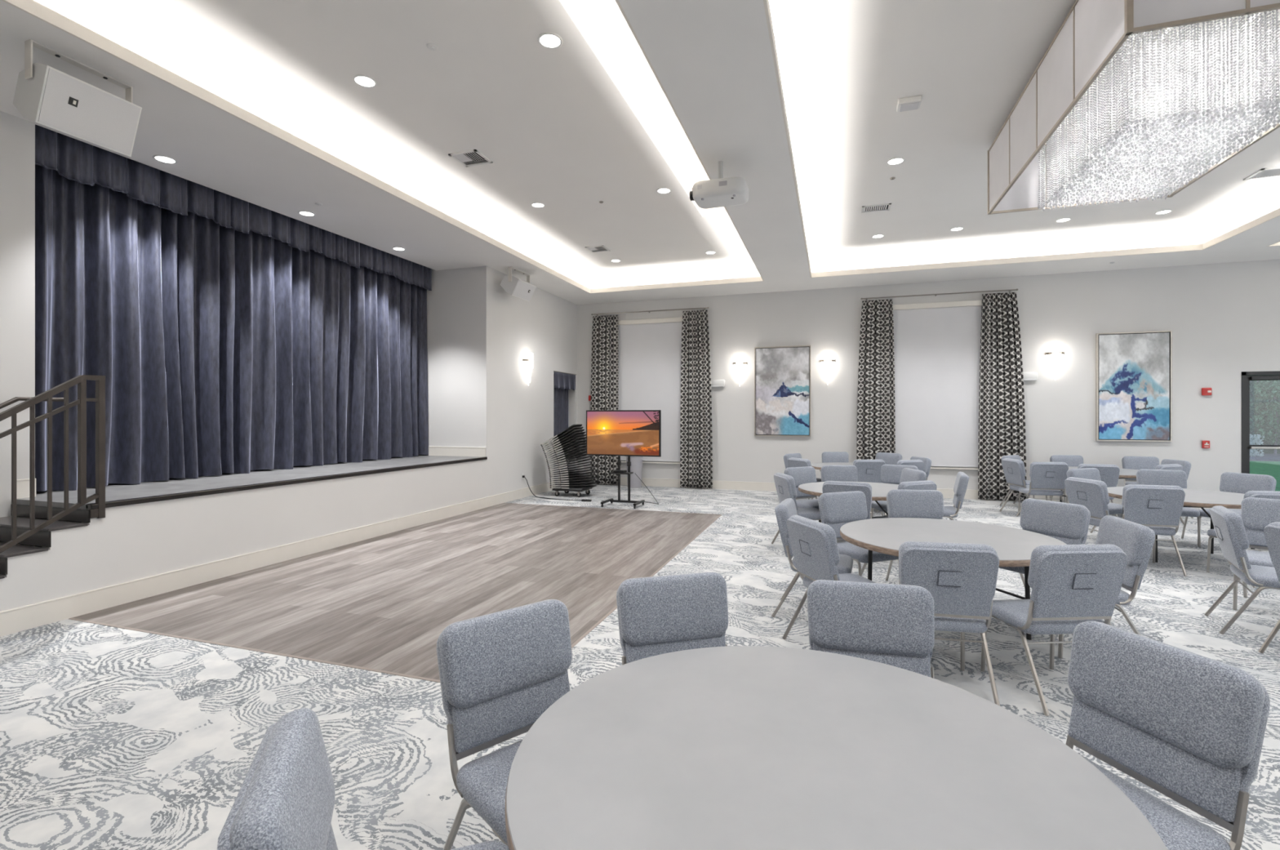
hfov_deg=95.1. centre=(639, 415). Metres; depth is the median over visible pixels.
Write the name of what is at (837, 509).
banquet chair
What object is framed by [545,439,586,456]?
folding chair
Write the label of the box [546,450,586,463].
folding chair
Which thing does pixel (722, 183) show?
vent
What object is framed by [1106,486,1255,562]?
round table
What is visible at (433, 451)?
baseboard
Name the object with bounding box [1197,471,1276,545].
banquet chair
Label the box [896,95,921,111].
ceiling vent
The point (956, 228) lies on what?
recessed light
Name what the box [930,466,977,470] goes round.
trim
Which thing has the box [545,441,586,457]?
folding chair
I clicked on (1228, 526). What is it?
banquet chair
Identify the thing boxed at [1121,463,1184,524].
banquet chair
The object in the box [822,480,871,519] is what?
banquet chair
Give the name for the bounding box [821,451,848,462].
banquet chair
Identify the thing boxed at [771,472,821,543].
banquet chair
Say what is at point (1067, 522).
banquet chair
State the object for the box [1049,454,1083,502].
banquet chair
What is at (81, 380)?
stair railing
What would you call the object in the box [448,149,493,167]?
ceiling vent
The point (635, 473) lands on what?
cable
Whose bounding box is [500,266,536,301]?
loudspeaker
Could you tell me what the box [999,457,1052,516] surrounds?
banquet chair
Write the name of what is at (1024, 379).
diffuser
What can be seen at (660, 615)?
banquet chair
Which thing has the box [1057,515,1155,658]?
banquet chair
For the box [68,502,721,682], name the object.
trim
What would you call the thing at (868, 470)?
banquet chair
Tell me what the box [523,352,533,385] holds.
wall sconce
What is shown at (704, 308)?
curtain rod
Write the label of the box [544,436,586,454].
folding chair
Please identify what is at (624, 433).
television
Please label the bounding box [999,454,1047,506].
banquet chair
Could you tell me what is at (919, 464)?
banquet chair
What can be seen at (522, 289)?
grille
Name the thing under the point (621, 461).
trim
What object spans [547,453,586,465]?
folding chair
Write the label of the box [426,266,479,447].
wall
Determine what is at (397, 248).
recessed light
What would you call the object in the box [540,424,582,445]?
folding chair
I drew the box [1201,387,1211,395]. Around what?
fire alarm strobe
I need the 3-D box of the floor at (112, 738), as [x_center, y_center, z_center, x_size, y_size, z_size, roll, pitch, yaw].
[2.505,1.649,4.540,16.900,0.101,15.395,0,0,18]
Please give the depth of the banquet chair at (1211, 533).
5.49 m
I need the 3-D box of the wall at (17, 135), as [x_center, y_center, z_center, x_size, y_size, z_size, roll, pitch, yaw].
[-6.353,-0.900,2.447,0.100,5.000,5.850,0,0,18]
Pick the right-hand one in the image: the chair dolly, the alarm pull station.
the alarm pull station
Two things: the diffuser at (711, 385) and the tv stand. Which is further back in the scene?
the diffuser at (711, 385)
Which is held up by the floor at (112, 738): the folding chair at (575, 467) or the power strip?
the power strip
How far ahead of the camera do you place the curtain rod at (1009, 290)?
11.22 m
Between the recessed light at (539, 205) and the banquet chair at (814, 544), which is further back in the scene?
the recessed light at (539, 205)
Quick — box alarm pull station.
[1201,440,1209,448]
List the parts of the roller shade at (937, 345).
rail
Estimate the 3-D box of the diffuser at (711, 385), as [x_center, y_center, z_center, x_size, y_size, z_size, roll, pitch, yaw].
[1.668,-0.625,12.666,0.300,0.030,0.065,0,0,18]
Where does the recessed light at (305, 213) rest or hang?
in the ceiling
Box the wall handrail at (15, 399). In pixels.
[0,396,63,408]
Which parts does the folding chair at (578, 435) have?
seat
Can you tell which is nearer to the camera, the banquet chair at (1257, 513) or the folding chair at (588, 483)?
the banquet chair at (1257, 513)
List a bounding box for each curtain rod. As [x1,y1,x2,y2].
[591,306,709,315]
[861,288,1017,300]
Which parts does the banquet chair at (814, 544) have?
leg, panel, backrest, frame, seat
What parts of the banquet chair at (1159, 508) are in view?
frame, backrest, leg, panel, seat, leg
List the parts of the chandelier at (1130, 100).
panel, panel, panel, panel, panel, panel, panel, plate, panel, panel, panel, panel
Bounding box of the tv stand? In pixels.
[600,455,644,508]
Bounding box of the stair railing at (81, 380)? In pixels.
[0,374,105,553]
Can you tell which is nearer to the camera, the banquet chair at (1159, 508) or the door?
the banquet chair at (1159, 508)
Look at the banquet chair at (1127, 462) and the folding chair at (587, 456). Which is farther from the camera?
the folding chair at (587, 456)
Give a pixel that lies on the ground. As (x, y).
(1266, 468)
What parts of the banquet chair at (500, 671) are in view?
panel, leg, seat, leg, backrest, frame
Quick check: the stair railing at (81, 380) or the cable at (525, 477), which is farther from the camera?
the cable at (525, 477)
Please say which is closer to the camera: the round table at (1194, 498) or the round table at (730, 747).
the round table at (730, 747)
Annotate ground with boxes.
[1249,461,1279,491]
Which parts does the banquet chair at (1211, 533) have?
leg, seat, backrest, panel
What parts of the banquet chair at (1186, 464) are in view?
backrest, panel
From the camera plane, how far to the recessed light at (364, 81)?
5.16 m
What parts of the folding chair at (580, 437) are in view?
seat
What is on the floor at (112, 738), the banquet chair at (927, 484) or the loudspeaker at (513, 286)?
the banquet chair at (927, 484)
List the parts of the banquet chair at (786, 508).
panel, leg, backrest, leg, frame, seat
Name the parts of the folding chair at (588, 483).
backrest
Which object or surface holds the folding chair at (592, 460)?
on the folding chair at (575, 467)
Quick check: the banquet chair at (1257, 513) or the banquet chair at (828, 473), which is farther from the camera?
the banquet chair at (828, 473)
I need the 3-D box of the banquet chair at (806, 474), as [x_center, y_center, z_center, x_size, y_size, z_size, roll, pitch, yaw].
[2.295,1.158,7.843,0.500,0.896,0.595,0,0,-27]
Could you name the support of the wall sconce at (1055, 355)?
attached to the wall at (1223, 319)
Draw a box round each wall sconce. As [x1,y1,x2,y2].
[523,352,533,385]
[733,355,746,383]
[819,352,835,382]
[1044,344,1064,379]
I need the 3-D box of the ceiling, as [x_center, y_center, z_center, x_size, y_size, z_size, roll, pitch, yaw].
[2.836,-2.998,4.378,16.170,0.803,15.295,0,0,18]
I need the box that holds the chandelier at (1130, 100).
[987,0,1279,214]
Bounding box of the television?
[586,409,661,457]
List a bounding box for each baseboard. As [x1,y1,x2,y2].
[0,481,554,636]
[16,478,35,498]
[417,446,485,457]
[587,476,1236,509]
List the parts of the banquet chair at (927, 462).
backrest, panel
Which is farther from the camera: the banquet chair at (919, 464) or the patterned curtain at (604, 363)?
the patterned curtain at (604, 363)
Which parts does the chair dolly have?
handle, frame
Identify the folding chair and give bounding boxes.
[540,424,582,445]
[541,426,583,447]
[542,429,584,448]
[542,431,586,450]
[543,434,586,452]
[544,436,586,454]
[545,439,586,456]
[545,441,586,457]
[546,444,586,459]
[546,447,586,461]
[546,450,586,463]
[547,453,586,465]
[547,455,593,466]
[548,457,594,468]
[548,460,594,471]
[548,462,595,472]
[549,466,595,475]
[549,468,595,476]
[549,471,595,478]
[550,474,595,480]
[550,479,596,484]
[550,482,596,486]
[550,484,596,488]
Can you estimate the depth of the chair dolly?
11.53 m
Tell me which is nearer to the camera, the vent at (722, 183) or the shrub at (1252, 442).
the vent at (722, 183)
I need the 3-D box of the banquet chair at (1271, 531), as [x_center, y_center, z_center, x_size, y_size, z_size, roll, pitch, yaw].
[4.450,1.158,3.686,0.595,0.896,0.500,0,0,4]
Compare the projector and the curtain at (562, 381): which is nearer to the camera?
the projector
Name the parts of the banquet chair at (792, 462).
panel, backrest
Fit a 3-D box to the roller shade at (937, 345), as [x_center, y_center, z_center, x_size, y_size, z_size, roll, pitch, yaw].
[5.737,-0.593,11.322,1.670,3.165,0.083,0,0,18]
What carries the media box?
on the tv stand
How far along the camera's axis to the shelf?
10.23 m
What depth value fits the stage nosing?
6.10 m
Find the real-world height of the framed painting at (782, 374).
1.880 m
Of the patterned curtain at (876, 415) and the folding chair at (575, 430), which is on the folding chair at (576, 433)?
the folding chair at (575, 430)
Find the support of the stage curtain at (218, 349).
on the floor at (113, 491)
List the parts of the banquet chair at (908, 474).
seat, backrest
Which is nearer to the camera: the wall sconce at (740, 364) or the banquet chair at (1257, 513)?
the banquet chair at (1257, 513)
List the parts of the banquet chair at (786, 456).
backrest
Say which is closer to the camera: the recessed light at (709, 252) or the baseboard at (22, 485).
the baseboard at (22, 485)
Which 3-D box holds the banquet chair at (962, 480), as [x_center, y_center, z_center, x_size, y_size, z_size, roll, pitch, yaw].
[3.753,1.158,7.263,0.595,0.896,0.500,0,0,24]
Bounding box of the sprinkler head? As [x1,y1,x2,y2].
[426,42,438,50]
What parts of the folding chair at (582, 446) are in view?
seat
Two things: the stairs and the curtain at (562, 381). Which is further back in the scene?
the curtain at (562, 381)
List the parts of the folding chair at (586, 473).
seat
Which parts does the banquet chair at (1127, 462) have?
seat, backrest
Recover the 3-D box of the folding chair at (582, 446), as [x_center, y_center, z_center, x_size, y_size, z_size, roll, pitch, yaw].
[-1.425,0.738,11.723,0.777,0.302,0.478,0,0,18]
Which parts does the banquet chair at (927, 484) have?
seat, backrest, panel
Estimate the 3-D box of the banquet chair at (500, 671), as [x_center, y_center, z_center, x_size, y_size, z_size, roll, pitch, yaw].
[-0.338,1.158,1.964,0.500,0.896,0.595,0,0,-42]
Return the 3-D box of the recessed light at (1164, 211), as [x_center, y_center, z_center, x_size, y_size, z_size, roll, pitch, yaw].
[7.596,-2.946,8.492,0.200,0.009,0.200,0,0,18]
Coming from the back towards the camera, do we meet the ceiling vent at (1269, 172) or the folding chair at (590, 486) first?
the folding chair at (590, 486)
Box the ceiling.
[0,0,1279,304]
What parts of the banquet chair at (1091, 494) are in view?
panel, backrest, frame, seat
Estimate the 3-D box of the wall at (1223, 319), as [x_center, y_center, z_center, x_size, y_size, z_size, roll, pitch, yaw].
[5.312,-0.949,11.582,16.000,5.097,0.140,0,0,18]
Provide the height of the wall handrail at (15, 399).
0.834 m
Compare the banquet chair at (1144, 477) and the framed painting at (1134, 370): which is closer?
the banquet chair at (1144, 477)
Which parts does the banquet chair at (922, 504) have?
leg, panel, backrest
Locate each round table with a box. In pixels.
[505,645,1168,849]
[798,481,898,522]
[811,462,853,471]
[840,517,1066,639]
[1059,466,1138,502]
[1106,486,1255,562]
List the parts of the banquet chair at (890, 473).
backrest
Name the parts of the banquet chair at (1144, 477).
backrest, leg, seat, leg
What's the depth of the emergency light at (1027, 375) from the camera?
10.80 m
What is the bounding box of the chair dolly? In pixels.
[546,459,592,497]
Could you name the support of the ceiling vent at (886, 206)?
in the ceiling
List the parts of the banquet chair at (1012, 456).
leg, backrest, seat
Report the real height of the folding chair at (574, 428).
0.415 m
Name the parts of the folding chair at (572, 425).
seat, backrest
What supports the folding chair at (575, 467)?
on the folding chair at (584, 468)
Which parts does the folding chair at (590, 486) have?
backrest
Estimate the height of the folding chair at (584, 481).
0.076 m
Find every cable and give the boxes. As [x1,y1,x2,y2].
[524,477,581,500]
[601,473,658,504]
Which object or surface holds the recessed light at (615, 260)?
in the ceiling
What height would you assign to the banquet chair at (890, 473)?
0.896 m
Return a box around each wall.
[0,111,35,546]
[0,265,577,611]
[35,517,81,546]
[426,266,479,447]
[577,258,1279,509]
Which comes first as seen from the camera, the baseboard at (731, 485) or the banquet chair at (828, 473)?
the banquet chair at (828, 473)
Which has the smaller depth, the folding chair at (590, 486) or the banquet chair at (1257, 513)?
the banquet chair at (1257, 513)
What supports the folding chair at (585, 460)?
on the folding chair at (592, 460)
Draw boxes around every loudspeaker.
[13,39,142,156]
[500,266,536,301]
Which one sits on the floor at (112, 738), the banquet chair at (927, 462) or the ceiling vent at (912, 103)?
the banquet chair at (927, 462)
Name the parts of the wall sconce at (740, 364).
plate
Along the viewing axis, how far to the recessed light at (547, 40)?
4.60 m
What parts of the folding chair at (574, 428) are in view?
seat, backrest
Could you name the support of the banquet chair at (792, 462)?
on the floor at (112, 738)
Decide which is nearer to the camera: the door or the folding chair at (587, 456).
the door
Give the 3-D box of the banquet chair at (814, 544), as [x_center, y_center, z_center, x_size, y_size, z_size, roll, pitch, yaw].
[1.366,1.158,4.029,0.595,0.896,0.500,0,0,-15]
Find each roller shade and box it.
[617,316,682,462]
[893,299,982,466]
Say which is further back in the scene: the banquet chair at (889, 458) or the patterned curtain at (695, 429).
the patterned curtain at (695, 429)
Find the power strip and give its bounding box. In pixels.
[581,498,591,501]
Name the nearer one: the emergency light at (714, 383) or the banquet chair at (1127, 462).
the banquet chair at (1127, 462)
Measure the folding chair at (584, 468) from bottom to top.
0.165 m
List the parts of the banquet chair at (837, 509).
panel, backrest, leg, leg, seat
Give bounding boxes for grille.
[38,67,140,155]
[512,280,535,301]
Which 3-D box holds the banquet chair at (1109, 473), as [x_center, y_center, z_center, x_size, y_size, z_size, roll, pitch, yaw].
[6.706,1.158,8.695,0.500,0.896,0.595,0,0,15]
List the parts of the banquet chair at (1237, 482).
leg, seat, backrest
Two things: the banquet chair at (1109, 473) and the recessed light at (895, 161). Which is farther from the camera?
the banquet chair at (1109, 473)
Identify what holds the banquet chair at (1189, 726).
on the floor at (112, 738)
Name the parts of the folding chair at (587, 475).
seat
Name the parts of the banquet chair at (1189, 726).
seat, frame, backrest, panel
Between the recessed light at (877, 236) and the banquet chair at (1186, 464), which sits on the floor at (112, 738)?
the banquet chair at (1186, 464)
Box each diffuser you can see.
[711,385,724,386]
[1023,378,1036,380]
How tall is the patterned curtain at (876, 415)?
3.860 m
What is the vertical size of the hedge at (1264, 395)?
3.256 m
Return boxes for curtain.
[35,164,428,491]
[553,370,576,486]
[590,315,618,484]
[680,309,712,488]
[856,298,895,459]
[977,292,1026,501]
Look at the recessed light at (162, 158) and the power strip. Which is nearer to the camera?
the recessed light at (162, 158)
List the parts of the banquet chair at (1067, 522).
seat, leg, backrest, panel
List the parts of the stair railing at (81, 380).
rail, rail, rail, post, post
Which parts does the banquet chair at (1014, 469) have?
leg, panel, backrest, frame, seat, leg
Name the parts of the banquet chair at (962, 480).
seat, frame, backrest, panel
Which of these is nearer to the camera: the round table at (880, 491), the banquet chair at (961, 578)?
the banquet chair at (961, 578)
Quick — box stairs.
[0,504,90,578]
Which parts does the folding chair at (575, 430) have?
seat, backrest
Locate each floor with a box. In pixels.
[0,484,1279,849]
[16,455,478,509]
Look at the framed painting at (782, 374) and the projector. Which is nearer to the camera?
the projector
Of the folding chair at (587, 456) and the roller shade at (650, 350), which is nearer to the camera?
the folding chair at (587, 456)
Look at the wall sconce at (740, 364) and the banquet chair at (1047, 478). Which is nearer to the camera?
the banquet chair at (1047, 478)
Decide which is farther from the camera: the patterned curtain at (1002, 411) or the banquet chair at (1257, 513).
the patterned curtain at (1002, 411)
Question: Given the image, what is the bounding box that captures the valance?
[35,124,431,290]
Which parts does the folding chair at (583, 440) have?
seat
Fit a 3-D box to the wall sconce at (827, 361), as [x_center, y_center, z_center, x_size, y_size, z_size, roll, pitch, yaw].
[3.827,-0.940,11.934,0.300,0.640,0.125,0,0,18]
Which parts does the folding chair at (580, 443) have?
seat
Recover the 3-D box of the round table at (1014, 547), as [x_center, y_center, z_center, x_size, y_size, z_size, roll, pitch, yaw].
[2.272,1.245,4.346,1.490,0.710,1.490,0,0,-16]
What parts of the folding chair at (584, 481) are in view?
seat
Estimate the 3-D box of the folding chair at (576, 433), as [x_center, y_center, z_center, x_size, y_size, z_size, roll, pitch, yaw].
[-1.508,0.521,11.750,0.744,0.383,0.478,0,0,18]
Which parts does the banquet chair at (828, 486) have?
backrest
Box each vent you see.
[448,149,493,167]
[585,244,609,252]
[697,184,702,189]
[719,180,727,186]
[861,203,891,213]
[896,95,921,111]
[1243,166,1279,180]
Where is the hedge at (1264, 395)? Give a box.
[1249,380,1279,453]
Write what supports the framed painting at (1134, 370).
attached to the wall at (1223, 319)
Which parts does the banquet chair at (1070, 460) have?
backrest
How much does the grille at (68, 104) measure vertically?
0.351 m
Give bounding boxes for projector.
[689,160,748,208]
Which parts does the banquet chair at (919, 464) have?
backrest, panel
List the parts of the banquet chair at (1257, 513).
leg, leg, frame, seat, backrest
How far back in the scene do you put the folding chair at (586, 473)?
11.53 m
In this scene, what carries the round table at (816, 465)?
on the floor at (112, 738)
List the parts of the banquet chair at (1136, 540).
leg, seat, backrest, leg, frame, panel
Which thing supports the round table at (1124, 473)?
on the floor at (112, 738)
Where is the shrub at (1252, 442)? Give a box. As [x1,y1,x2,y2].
[1249,434,1264,456]
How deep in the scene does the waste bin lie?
12.83 m
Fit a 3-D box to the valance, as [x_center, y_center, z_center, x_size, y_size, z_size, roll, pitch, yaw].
[-4.611,-2.678,7.854,0.115,0.944,5.570,0,0,18]
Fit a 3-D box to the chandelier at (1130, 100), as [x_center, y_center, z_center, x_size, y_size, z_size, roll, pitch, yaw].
[4.044,-2.539,4.591,1.621,0.822,3.191,0,0,18]
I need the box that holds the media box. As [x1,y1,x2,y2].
[613,469,626,472]
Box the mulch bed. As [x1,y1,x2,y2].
[1249,453,1279,461]
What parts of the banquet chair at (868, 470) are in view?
backrest, panel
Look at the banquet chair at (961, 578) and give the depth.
3.23 m
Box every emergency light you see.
[711,379,724,386]
[1022,371,1037,380]
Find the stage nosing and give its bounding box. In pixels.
[85,456,487,509]
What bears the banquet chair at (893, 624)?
on the floor at (112, 738)
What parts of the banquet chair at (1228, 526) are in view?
leg, panel, backrest, frame, leg, seat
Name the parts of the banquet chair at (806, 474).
backrest, frame, seat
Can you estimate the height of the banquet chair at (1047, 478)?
0.896 m
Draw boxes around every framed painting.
[754,345,810,436]
[1095,330,1172,441]
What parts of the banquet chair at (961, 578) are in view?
backrest, panel, seat, leg, frame, leg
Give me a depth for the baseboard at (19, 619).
5.66 m
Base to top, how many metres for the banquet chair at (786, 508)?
0.896 m
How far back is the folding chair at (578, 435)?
11.60 m
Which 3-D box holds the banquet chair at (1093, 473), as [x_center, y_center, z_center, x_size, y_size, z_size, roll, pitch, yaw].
[5.996,1.158,7.622,0.500,0.896,0.595,0,0,-17]
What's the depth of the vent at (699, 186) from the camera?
5.86 m
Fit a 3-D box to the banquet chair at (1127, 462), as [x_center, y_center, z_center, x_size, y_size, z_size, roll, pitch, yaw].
[8.544,1.158,9.893,0.500,0.896,0.595,0,0,23]
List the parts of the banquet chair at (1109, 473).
backrest, panel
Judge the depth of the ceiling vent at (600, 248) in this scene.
10.35 m
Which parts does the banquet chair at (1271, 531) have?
leg, panel, backrest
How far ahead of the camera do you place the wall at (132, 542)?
7.35 m
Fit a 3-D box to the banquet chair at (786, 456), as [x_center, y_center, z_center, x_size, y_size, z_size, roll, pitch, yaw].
[2.994,1.158,10.739,0.500,0.896,0.595,0,0,-44]
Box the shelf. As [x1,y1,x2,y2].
[608,471,633,474]
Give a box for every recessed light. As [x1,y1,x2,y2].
[152,155,177,164]
[297,210,315,216]
[352,74,377,88]
[391,246,405,250]
[530,202,545,208]
[537,32,563,48]
[610,258,621,262]
[656,187,671,193]
[705,250,715,254]
[871,234,884,238]
[886,157,905,164]
[950,226,964,231]
[1055,217,1071,222]
[1154,209,1172,214]
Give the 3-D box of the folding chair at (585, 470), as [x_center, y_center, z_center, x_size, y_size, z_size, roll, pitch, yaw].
[-1.334,1.146,11.693,0.815,0.147,0.478,0,0,18]
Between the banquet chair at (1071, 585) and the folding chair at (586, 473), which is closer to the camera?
the banquet chair at (1071, 585)
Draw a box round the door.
[1241,370,1279,473]
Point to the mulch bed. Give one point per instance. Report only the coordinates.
(1268, 456)
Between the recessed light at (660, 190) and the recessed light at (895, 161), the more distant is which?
the recessed light at (660, 190)
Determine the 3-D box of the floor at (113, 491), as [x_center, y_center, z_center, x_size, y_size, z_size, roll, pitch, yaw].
[-4.464,0.755,7.752,1.849,0.060,5.710,0,0,18]
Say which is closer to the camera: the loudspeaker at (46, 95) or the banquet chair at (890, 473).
the loudspeaker at (46, 95)
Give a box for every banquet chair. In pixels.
[217,707,508,849]
[435,599,572,849]
[616,571,728,665]
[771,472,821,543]
[771,497,853,617]
[782,515,875,639]
[783,453,821,499]
[783,466,818,509]
[787,457,813,499]
[807,579,934,678]
[817,490,899,583]
[820,465,857,481]
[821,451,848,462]
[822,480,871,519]
[853,459,885,515]
[871,464,918,516]
[871,467,926,516]
[871,480,937,518]
[875,452,902,464]
[875,459,924,512]
[885,489,943,580]
[898,541,999,706]
[910,456,931,479]
[942,471,968,519]
[980,543,1127,715]
[998,497,1090,586]
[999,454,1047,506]
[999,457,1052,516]
[1017,462,1068,515]
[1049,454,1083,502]
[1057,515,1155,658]
[1064,476,1122,531]
[1065,620,1270,849]
[1066,463,1119,516]
[1066,467,1122,533]
[1121,456,1159,484]
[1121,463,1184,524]
[1121,484,1186,576]
[1136,468,1200,546]
[1160,458,1193,518]
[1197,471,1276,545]
[1204,505,1279,634]
[1206,490,1279,587]
[1232,497,1279,610]
[1257,521,1279,653]
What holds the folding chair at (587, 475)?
on the folding chair at (584, 481)
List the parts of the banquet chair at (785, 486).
leg, panel, backrest, seat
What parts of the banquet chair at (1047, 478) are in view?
leg, seat, frame, backrest, panel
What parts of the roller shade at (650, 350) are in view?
rail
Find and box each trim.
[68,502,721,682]
[621,461,679,463]
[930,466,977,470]
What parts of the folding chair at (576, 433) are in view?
seat, backrest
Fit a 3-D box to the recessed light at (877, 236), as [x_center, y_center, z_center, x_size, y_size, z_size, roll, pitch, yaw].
[3.919,-2.946,9.636,0.200,0.009,0.200,0,0,18]
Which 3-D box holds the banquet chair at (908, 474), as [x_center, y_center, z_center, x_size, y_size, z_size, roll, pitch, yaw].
[3.383,1.158,7.693,0.595,0.896,0.500,0,0,-2]
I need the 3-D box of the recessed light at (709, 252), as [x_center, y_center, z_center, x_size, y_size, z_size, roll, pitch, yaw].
[1.280,-2.946,10.605,0.200,0.009,0.200,0,0,18]
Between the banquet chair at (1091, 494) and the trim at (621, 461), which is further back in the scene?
the trim at (621, 461)
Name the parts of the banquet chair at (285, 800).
panel, backrest, seat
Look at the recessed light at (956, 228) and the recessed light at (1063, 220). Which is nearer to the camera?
the recessed light at (1063, 220)
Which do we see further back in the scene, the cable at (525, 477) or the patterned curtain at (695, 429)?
the patterned curtain at (695, 429)
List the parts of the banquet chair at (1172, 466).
backrest, panel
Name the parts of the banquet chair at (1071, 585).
leg, leg, seat, leg, frame, backrest, panel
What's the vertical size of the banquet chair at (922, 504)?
0.896 m
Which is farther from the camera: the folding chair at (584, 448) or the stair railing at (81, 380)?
the folding chair at (584, 448)
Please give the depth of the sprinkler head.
4.67 m
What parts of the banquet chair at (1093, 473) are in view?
backrest, seat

